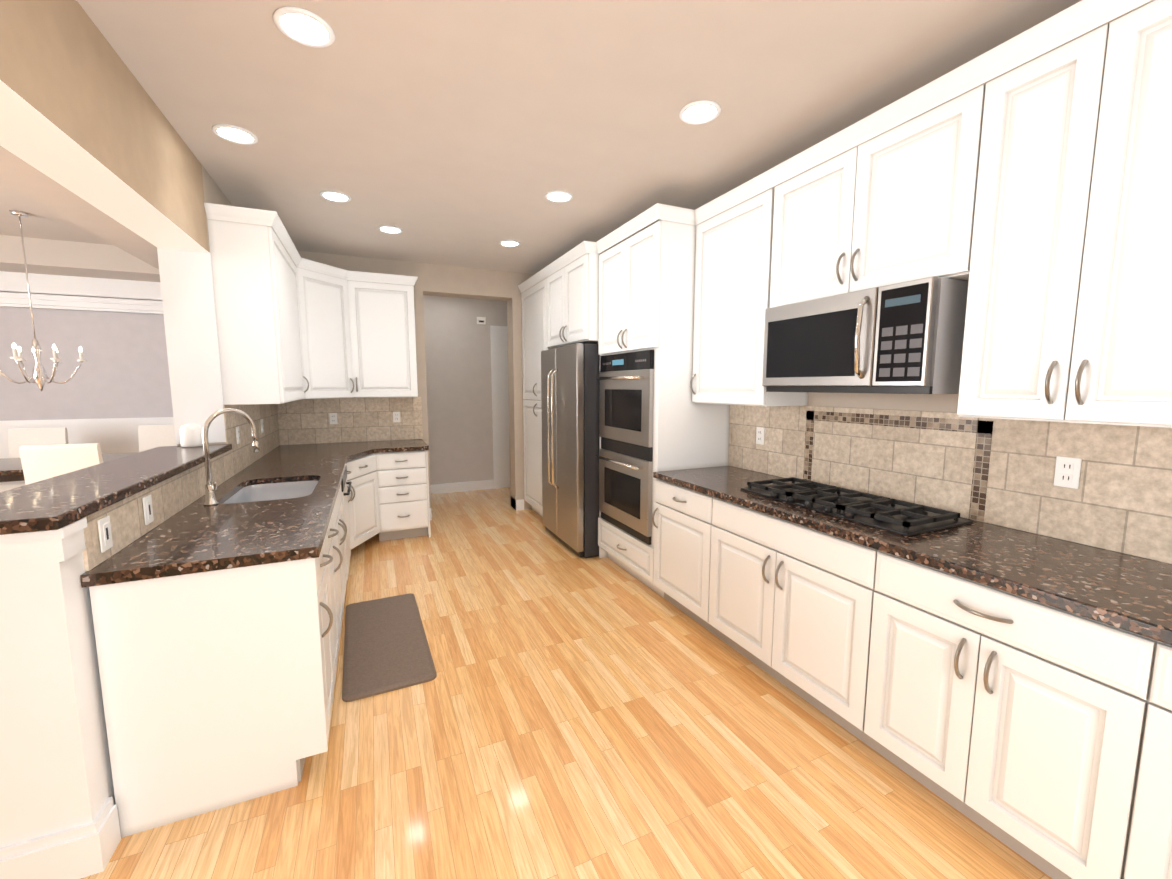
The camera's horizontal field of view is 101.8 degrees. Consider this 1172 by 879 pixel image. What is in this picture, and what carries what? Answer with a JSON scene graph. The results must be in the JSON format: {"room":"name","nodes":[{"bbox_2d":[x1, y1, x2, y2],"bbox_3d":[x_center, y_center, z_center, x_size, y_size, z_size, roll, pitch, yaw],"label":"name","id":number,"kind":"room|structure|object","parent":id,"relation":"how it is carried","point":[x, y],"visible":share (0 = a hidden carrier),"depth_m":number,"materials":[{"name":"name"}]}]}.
{"room":"kitchen","nodes":[
{"label":"kitchen","id":0,"kind":"room"},
{"bbox_2d":[0,307,172,420],"bbox_3d":[-6.375,-0.767,5.928,4.540,3.200,0.150,-3,7,-24],"label":"wall","id":1,"kind":"structure","parent":0,"point":[122,371],"depth_m":5.88,"materials":[{"name":"grey paint"}]},
{"bbox_2d":[0,271,162,313],"bbox_3d":[-6.261,-1.759,5.708,4.420,0.380,0.140,-3,7,-24],"label":"crown molding","id":2,"kind":"structure","parent":1,"relation":"attached to","point":[47,291],"depth_m":5.70,"materials":[{"name":"white wood"}]},
{"bbox_2d":[0,417,173,458],"bbox_3d":[-6.339,0.290,5.967,4.540,1.090,0.025,-3,7,-24],"label":"trim","id":3,"kind":"structure","parent":1,"relation":"attached to","point":[114,435],"depth_m":6.00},
{"bbox_2d":[0,0,208,252],"bbox_3d":[-1.176,-1.068,0.139,0.240,0.503,5.850,-3,7,-24],"label":"header beam","id":4,"kind":"structure","parent":0,"point":[82,116],"depth_m":1.73,"materials":[{"name":"white paint"}]},
{"bbox_2d":[0,166,232,847],"bbox_3d":[-2.382,-0.227,2.927,0.300,2.800,3.680,-3,7,-24],"label":"wall","id":5,"kind":"structure","parent":0,"point":[55,770],"depth_m":1.42,"materials":[{"name":"white paint"}]},
{"bbox_2d":[0,797,120,878],"bbox_3d":[-2.004,1.179,2.241,0.280,0.160,1.820,-3,7,-24],"label":"baseboard","id":6,"kind":"structure","parent":5,"relation":"attached to","point":[82,851],"depth_m":1.45,"materials":[{"name":"white wood"}]},
{"bbox_2d":[82,404,279,570],"bbox_3d":[-2.297,0.006,3.069,0.010,0.462,3.517,-3,7,-24],"label":"backsplash","id":7,"kind":"structure","parent":5,"relation":"attached to","point":[173,495],"depth_m":2.27,"materials":[{"name":"tile"}]},
{"bbox_2d":[97,515,112,552],"bbox_3d":[-1.609,0.316,1.594,0.008,0.110,0.070,-3,7,-24],"label":"outlet","id":8,"kind":"object","parent":7,"relation":"attached to","point":[105,533],"depth_m":1.59,"materials":[{"name":"white plastic"}]},
{"bbox_2d":[142,495,153,524],"bbox_3d":[-1.749,0.281,1.902,0.008,0.110,0.070,-3,7,-24],"label":"outlet","id":9,"kind":"object","parent":7,"relation":"attached to","point":[147,501],"depth_m":1.89,"materials":[{"name":"white plastic"}]},
{"bbox_2d":[235,426,239,443],"bbox_3d":[-2.356,-0.029,3.226,0.009,0.114,0.070,-3,7,-24],"label":"outlet","id":10,"kind":"object","parent":7,"relation":"attached to","point":[237,428],"depth_m":3.21,"materials":[{"name":"white plastic"}]},
{"bbox_2d":[260,419,263,432],"bbox_3d":[-2.685,-0.111,3.950,0.009,0.114,0.070,-3,7,-24],"label":"outlet","id":11,"kind":"object","parent":7,"relation":"attached to","point":[262,428],"depth_m":3.94,"materials":[{"name":"white plastic"}]},
{"bbox_2d":[204,202,307,404],"bbox_3d":[-2.357,-0.876,3.494,0.325,1.192,1.140,-3,7,-24],"label":"upper cabinet","id":12,"kind":"object","parent":5,"relation":"attached to","point":[289,330],"depth_m":3.00,"materials":[{"name":"white wood"}]},
{"bbox_2d":[296,254,355,398],"bbox_3d":[-2.359,-0.974,4.321,0.391,1.184,0.401,-3,7,-24],"label":"upper cabinet","id":13,"kind":"object","parent":5,"relation":"attached to","point":[325,296],"depth_m":4.31,"materials":[{"name":"white wood"}]},
{"bbox_2d":[285,249,545,509],"bbox_3d":[-1.715,-0.502,5.362,3.470,2.800,0.240,-3,7,-24],"label":"wall","id":14,"kind":"structure","parent":0,"point":[454,281],"depth_m":5.30,"materials":[{"name":"beige paint"}]},
{"bbox_2d":[277,397,422,444],"bbox_3d":[-2.410,-0.205,4.942,1.348,0.462,0.010,-3,7,-24],"label":"backsplash","id":15,"kind":"structure","parent":14,"relation":"attached to","point":[304,421],"depth_m":4.92,"materials":[{"name":"tile"}]},
{"bbox_2d":[329,413,337,423],"bbox_3d":[-2.575,-0.213,4.853,0.070,0.114,0.010,-3,7,-24],"label":"electrical outlet","id":16,"kind":"object","parent":15,"relation":"attached to","point":[333,417],"depth_m":4.85,"materials":[{"name":"white plastic"}]},
{"bbox_2d":[393,412,399,421],"bbox_3d":[-2.028,-0.241,5.098,0.070,0.114,0.010,-3,7,-24],"label":"electrical outlet","id":17,"kind":"object","parent":15,"relation":"attached to","point":[396,415],"depth_m":5.10,"materials":[{"name":"white plastic"}]},
{"bbox_2d":[348,270,417,397],"bbox_3d":[-2.058,-1.028,4.832,0.600,1.192,0.325,-3,7,-24],"label":"upper cabinet","id":18,"kind":"object","parent":14,"relation":"attached to","point":[383,311],"depth_m":4.68,"materials":[{"name":"white wood"}]},
{"bbox_2d":[430,497,523,519],"bbox_3d":[-1.324,0.806,5.678,1.140,0.130,0.255,-3,7,-24],"label":"baseboard","id":19,"kind":"structure","parent":14,"relation":"attached to","point":[519,505],"depth_m":5.78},
{"bbox_2d":[423,295,506,484],"bbox_3d":[-1.908,-0.650,6.670,2.740,2.800,0.100,-3,7,-24],"label":"wall","id":20,"kind":"structure","parent":0,"point":[458,373],"depth_m":6.65,"materials":[{"name":"grey paint"}]},
{"bbox_2d":[430,478,509,493],"bbox_3d":[-1.839,0.680,6.788,2.640,0.130,0.015,-3,7,-24],"label":"baseboard","id":21,"kind":"structure","parent":20,"relation":"attached to","point":[460,486],"depth_m":6.83,"materials":[{"name":"white wood"}]},
{"bbox_2d":[477,317,485,324],"bbox_3d":[-1.471,-1.667,6.680,0.120,0.100,0.033,-3,7,-24],"label":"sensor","id":22,"kind":"object","parent":20,"relation":"attached to","point":[481,320],"visible":1,"depth_m":6.67,"materials":[{"name":"white plastic"}]},
{"bbox_2d":[490,325,509,488],"bbox_3d":[-1.013,-0.464,7.031,0.750,2.350,0.020,-3,7,-24],"label":"door frame","id":23,"kind":"structure","parent":20,"relation":"attached to","point":[500,397],"depth_m":6.92,"materials":[{"name":"grey paint"}]},
{"bbox_2d":[0,0,1081,281],"bbox_3d":[-2.548,-1.693,1.736,8.240,0.380,10.400,-3,7,-24],"label":"ceiling","id":24,"kind":"structure","parent":0,"point":[459,132],"depth_m":2.21,"materials":[{"name":"white paint"}]},
{"bbox_2d":[0,210,86,390],"bbox_3d":[-5.190,-1.270,4.449,0.690,1.630,0.687,-3,7,-24],"label":"chandelier","id":25,"kind":"object","parent":24,"relation":"hanging from","point":[39,376],"visible":1,"depth_m":4.47,"materials":[{"name":"silver metal"}]},
{"bbox_2d":[212,124,257,144],"bbox_3d":[-1.817,-1.579,2.467,0.194,0.010,0.194,-3,7,-24],"label":"recessed light","id":26,"kind":"object","parent":24,"relation":"in","point":[233,134],"visible":0.98,"depth_m":2.46,"materials":[{"name":"white"}]},
{"bbox_2d":[273,6,334,47],"bbox_3d":[-1.023,-1.496,1.733,0.194,0.010,0.194,-3,7,-24],"label":"recessed light","id":27,"kind":"object","parent":24,"relation":"in","point":[303,26],"visible":1,"depth_m":1.73,"materials":[{"name":"white glass"}]},
{"bbox_2d":[320,190,350,201],"bbox_3d":[-1.722,-1.670,3.273,0.194,0.010,0.194,-3,7,-24],"label":"recessed light","id":28,"kind":"object","parent":24,"relation":"in","point":[334,196],"visible":0.98,"depth_m":3.26,"materials":[{"name":"white"}]},
{"bbox_2d":[378,225,402,233],"bbox_3d":[-1.631,-1.749,3.967,0.194,0.010,0.194,-3,7,-24],"label":"recessed light","id":29,"kind":"object","parent":24,"relation":"in","point":[390,229],"visible":0.96,"depth_m":3.97,"materials":[{"name":"white glass"}]},
{"bbox_2d":[499,240,519,246],"bbox_3d":[-0.698,-1.792,4.353,0.194,0.010,0.194,-3,7,-24],"label":"recessed light","id":30,"kind":"object","parent":24,"relation":"in","point":[510,243],"visible":0.94,"depth_m":4.36,"materials":[{"name":"white"}]},
{"bbox_2d":[545,190,572,201],"bbox_3d":[-0.186,-1.670,3.274,0.194,0.010,0.194,-3,7,-24],"label":"recessed light","id":31,"kind":"object","parent":24,"relation":"in","point":[558,196],"visible":1,"depth_m":3.27,"materials":[{"name":"white"}]},
{"bbox_2d":[679,100,720,124],"bbox_3d":[0.543,-1.557,2.271,0.194,0.010,0.194,-3,7,-24],"label":"recessed light","id":32,"kind":"object","parent":24,"relation":"in","point":[699,112],"visible":0.94,"depth_m":2.27,"materials":[{"name":"white glass"}]},
{"bbox_2d":[81,487,1051,878],"bbox_3d":[-2.680,1.302,2.125,8.440,0.060,10.600,-3,7,-24],"label":"floor","id":33,"kind":"structure","parent":0,"point":[567,713],"depth_m":1.89,"materials":[{"name":"brown wood"}]},
{"bbox_2d":[0,427,68,491],"bbox_3d":[-6.031,0.410,5.171,0.460,1.030,0.515,-3,7,-24],"label":"dining chair","id":34,"kind":"object","parent":33,"relation":"on","point":[17,438],"visible":0.23,"depth_m":5.28,"materials":[{"name":"fabric"}]},
{"bbox_2d":[19,443,102,484],"bbox_3d":[-4.348,0.529,4.121,0.460,1.030,0.515,-3,7,-24],"label":"dining chair","id":35,"kind":"object","parent":33,"relation":"on","point":[41,462],"visible":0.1,"depth_m":3.84,"materials":[{"name":"fabric"}]},
{"bbox_2d":[0,452,138,481],"bbox_3d":[-5.190,0.599,4.660,2.000,0.770,1.000,-3,7,-24],"label":"dining table","id":36,"kind":"object","parent":33,"relation":"on","point":[11,469],"visible":0.04,"depth_m":4.35,"materials":[{"name":"brown stone"}]},
{"bbox_2d":[138,425,176,451],"bbox_3d":[-5.028,0.359,5.620,0.460,1.030,0.515,-3,7,-24],"label":"dining chair","id":37,"kind":"object","parent":33,"relation":"on","point":[152,436],"visible":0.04,"depth_m":5.72,"materials":[{"name":"fabric"}]},
{"bbox_2d":[89,556,335,837],"bbox_3d":[-1.362,0.860,1.857,0.618,0.880,0.418,-3,7,-24],"label":"base cabinet","id":38,"kind":"object","parent":33,"relation":"on","point":[217,612],"depth_m":1.66,"materials":[{"name":"white wood"}]},
{"bbox_2d":[80,440,430,587],"bbox_3d":[-1.683,0.228,3.355,1.338,0.040,3.548,-3,7,-24],"label":"countertop","id":39,"kind":"structure","parent":38,"relation":"on","point":[360,491],"depth_m":2.39,"materials":[{"name":"brown stone"}]},
{"bbox_2d":[179,424,202,446],"bbox_3d":[-2.359,-0.026,2.849,0.110,0.136,0.110,-3,7,-24],"label":"canister","id":40,"kind":"object","parent":39,"relation":"on","point":[190,435],"visible":0.96,"depth_m":2.81,"materials":[{"name":"white ceramic"}]},
{"bbox_2d":[200,408,259,507],"bbox_3d":[-1.799,0.079,2.400,0.214,0.470,0.271,-3,7,-24],"label":"faucet","id":41,"kind":"object","parent":39,"relation":"on","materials":[{"name":"silver metal"}]},
{"bbox_2d":[228,480,311,503],"bbox_3d":[-1.792,0.385,2.756,0.432,0.162,0.712,-3,7,-24],"label":"sink","id":42,"kind":"object","parent":39,"relation":"in","point":[274,489],"depth_m":3.04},
{"bbox_2d":[332,556,340,668],"bbox_3d":[-1.530,0.818,2.228,0.618,0.880,0.400,-3,7,-24],"label":"base cabinet","id":43,"kind":"object","parent":33,"relation":"on","point":[335,563],"depth_m":2.50,"materials":[{"name":"white wood"}]},
{"bbox_2d":[336,556,347,627],"bbox_3d":[-1.801,0.840,2.836,0.618,0.700,0.920,-3,7,-24],"label":"base cabinet","id":44,"kind":"object","parent":33,"relation":"on","point":[343,559],"depth_m":2.98,"materials":[{"name":"white wood"}]},
{"bbox_2d":[342,593,436,701],"bbox_3d":[-1.205,1.181,2.858,0.467,0.018,1.129,-3,7,-24],"label":"anti-fatigue mat","id":45,"kind":"object","parent":33,"relation":"on","point":[386,647],"visible":0.98,"depth_m":2.71,"materials":[{"name":"rubber"}]},
{"bbox_2d":[518,268,545,515],"bbox_3d":[-0.233,-0.430,5.402,0.738,2.648,0.880,-3,7,-24],"label":"tall cabinet","id":46,"kind":"object","parent":33,"relation":"on","point":[533,300],"depth_m":5.31,"materials":[{"name":"white wood"}]},
{"bbox_2d":[594,204,729,589],"bbox_3d":[0.566,-0.243,3.741,0.655,2.648,0.905,-3,7,-24],"label":"tall cabinet","id":47,"kind":"object","parent":33,"relation":"on","point":[646,423],"depth_m":3.39,"materials":[{"name":"white wood"}]},
{"bbox_2d":[595,350,653,544],"bbox_3d":[0.487,0.019,3.729,0.597,1.360,0.775,-3,7,-24],"label":"wall oven","id":48,"kind":"object","parent":47,"relation":"in","point":[626,479],"depth_m":3.54,"materials":[{"name":"silver metal"}]},
{"bbox_2d":[654,480,705,627],"bbox_3d":[0.883,0.712,3.162,0.638,0.880,0.600,-3,7,-24],"label":"base cabinet","id":49,"kind":"object","parent":33,"relation":"on","point":[679,513],"depth_m":3.02,"materials":[{"name":"white wood"}]},
{"bbox_2d":[706,496,869,737],"bbox_3d":[1.206,0.793,2.450,0.638,0.880,0.970,-3,7,-24],"label":"base cabinet","id":50,"kind":"object","parent":33,"relation":"on","point":[790,599],"depth_m":2.23,"materials":[{"name":"white wood"}]},
{"bbox_2d":[858,548,1141,878],"bbox_3d":[1.553,0.879,1.685,0.638,0.880,0.720,-3,7,-24],"label":"base cabinet","id":51,"kind":"object","parent":33,"relation":"on","point":[1016,714],"depth_m":1.48,"materials":[{"name":"white wood"}]},
{"bbox_2d":[654,464,1171,647],"bbox_3d":[1.706,0.462,1.278,0.653,0.040,4.633,-3,7,-24],"label":"countertop","id":52,"kind":"structure","parent":51,"relation":"on","point":[1132,594],"depth_m":1.60,"materials":[{"name":"brown stone"}]},
{"bbox_2d":[738,476,973,535],"bbox_3d":[1.250,0.298,2.348,0.460,0.046,0.920,-3,7,-24],"label":"cooktop","id":53,"kind":"object","parent":52,"relation":"in","point":[903,518],"depth_m":2.19,"materials":[{"name":"black metal"}]},
{"bbox_2d":[1110,640,1171,878],"bbox_3d":[1.849,0.953,1.033,0.638,0.880,0.720,-3,7,-24],"label":"base cabinet","id":54,"kind":"object","parent":33,"relation":"on","point":[1143,842],"depth_m":1.20,"materials":[{"name":"white wood"}]},
{"bbox_2d":[716,0,1169,563],"bbox_3d":[1.258,-0.256,3.184,0.150,2.800,9.600,-3,7,-24],"label":"wall","id":55,"kind":"structure","parent":0,"point":[928,402],"depth_m":2.39,"materials":[{"name":"beige paint"}]},
{"bbox_2d":[546,241,593,347],"bbox_3d":[0.147,-1.267,4.460,0.738,0.773,0.968,-3,7,-24],"label":"upper cabinet","id":56,"kind":"object","parent":55,"relation":"attached to","point":[570,290],"depth_m":4.17,"materials":[{"name":"white wood"}]},
{"bbox_2d":[690,168,807,407],"bbox_3d":[1.030,-0.857,3.010,0.350,1.263,0.670,-3,7,-24],"label":"upper cabinet","id":57,"kind":"object","parent":55,"relation":"attached to","point":[732,247],"depth_m":2.91,"materials":[{"name":"white wood"}]},
{"bbox_2d":[750,280,877,395],"bbox_3d":[1.259,-0.458,2.370,0.491,0.443,0.623,-3,7,-24],"label":"door","id":58,"kind":"structure","parent":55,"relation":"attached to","point":[819,342],"depth_m":2.28,"materials":[{"name":"grey"}]},
{"bbox_2d":[762,276,968,393],"bbox_3d":[1.304,-0.447,2.272,0.490,0.443,0.840,-3,7,-24],"label":"microwave","id":59,"kind":"object","parent":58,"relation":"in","point":[906,337],"depth_m":2.01,"materials":[{"name":"grey metal"}]},
{"bbox_2d":[766,52,989,303],"bbox_3d":[1.371,-1.036,2.228,0.350,0.731,0.970,-3,7,-24],"label":"upper cabinet","id":60,"kind":"object","parent":55,"relation":"attached to","point":[901,201],"depth_m":2.01,"materials":[{"name":"white wood"}]},
{"bbox_2d":[803,411,992,521],"bbox_3d":[1.512,0.089,2.444,0.003,0.431,0.940,-3,7,-24],"label":"tile border","id":61,"kind":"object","parent":55,"relation":"attached to","point":[983,430],"depth_m":2.17,"materials":[{"name":"tile"}]},
{"bbox_2d":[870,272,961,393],"bbox_3d":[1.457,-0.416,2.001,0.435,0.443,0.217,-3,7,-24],"label":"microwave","id":62,"kind":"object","parent":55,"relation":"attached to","point":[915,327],"depth_m":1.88,"materials":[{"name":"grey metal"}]},
{"bbox_2d":[728,405,1171,563],"bbox_3d":[2.001,0.197,1.381,0.010,0.462,4.631,-3,7,-24],"label":"backsplash","id":63,"kind":"structure","parent":55,"relation":"attached to","point":[1119,499],"depth_m":1.96,"materials":[{"name":"tile"}]},
{"bbox_2d":[756,427,764,444],"bbox_3d":[1.166,-0.025,3.190,0.009,0.114,0.070,-3,7,-24],"label":"electrical outlet","id":64,"kind":"object","parent":63,"relation":"attached to","point":[760,431],"depth_m":3.19,"materials":[{"name":"white plastic"}]},
{"bbox_2d":[1053,456,1081,488],"bbox_3d":[1.803,0.123,1.785,0.010,0.114,0.070,-3,7,-24],"label":"electrical outlet","id":65,"kind":"object","parent":63,"relation":"attached to","point":[1067,472],"depth_m":1.78,"materials":[{"name":"white plastic"}]},
{"bbox_2d":[950,0,1171,427],"bbox_3d":[1.698,-0.690,1.536,0.350,1.263,0.625,-3,7,-24],"label":"upper cabinet","id":66,"kind":"object","parent":55,"relation":"attached to","point":[998,248],"depth_m":1.48,"materials":[{"name":"white wood"}]}
]}

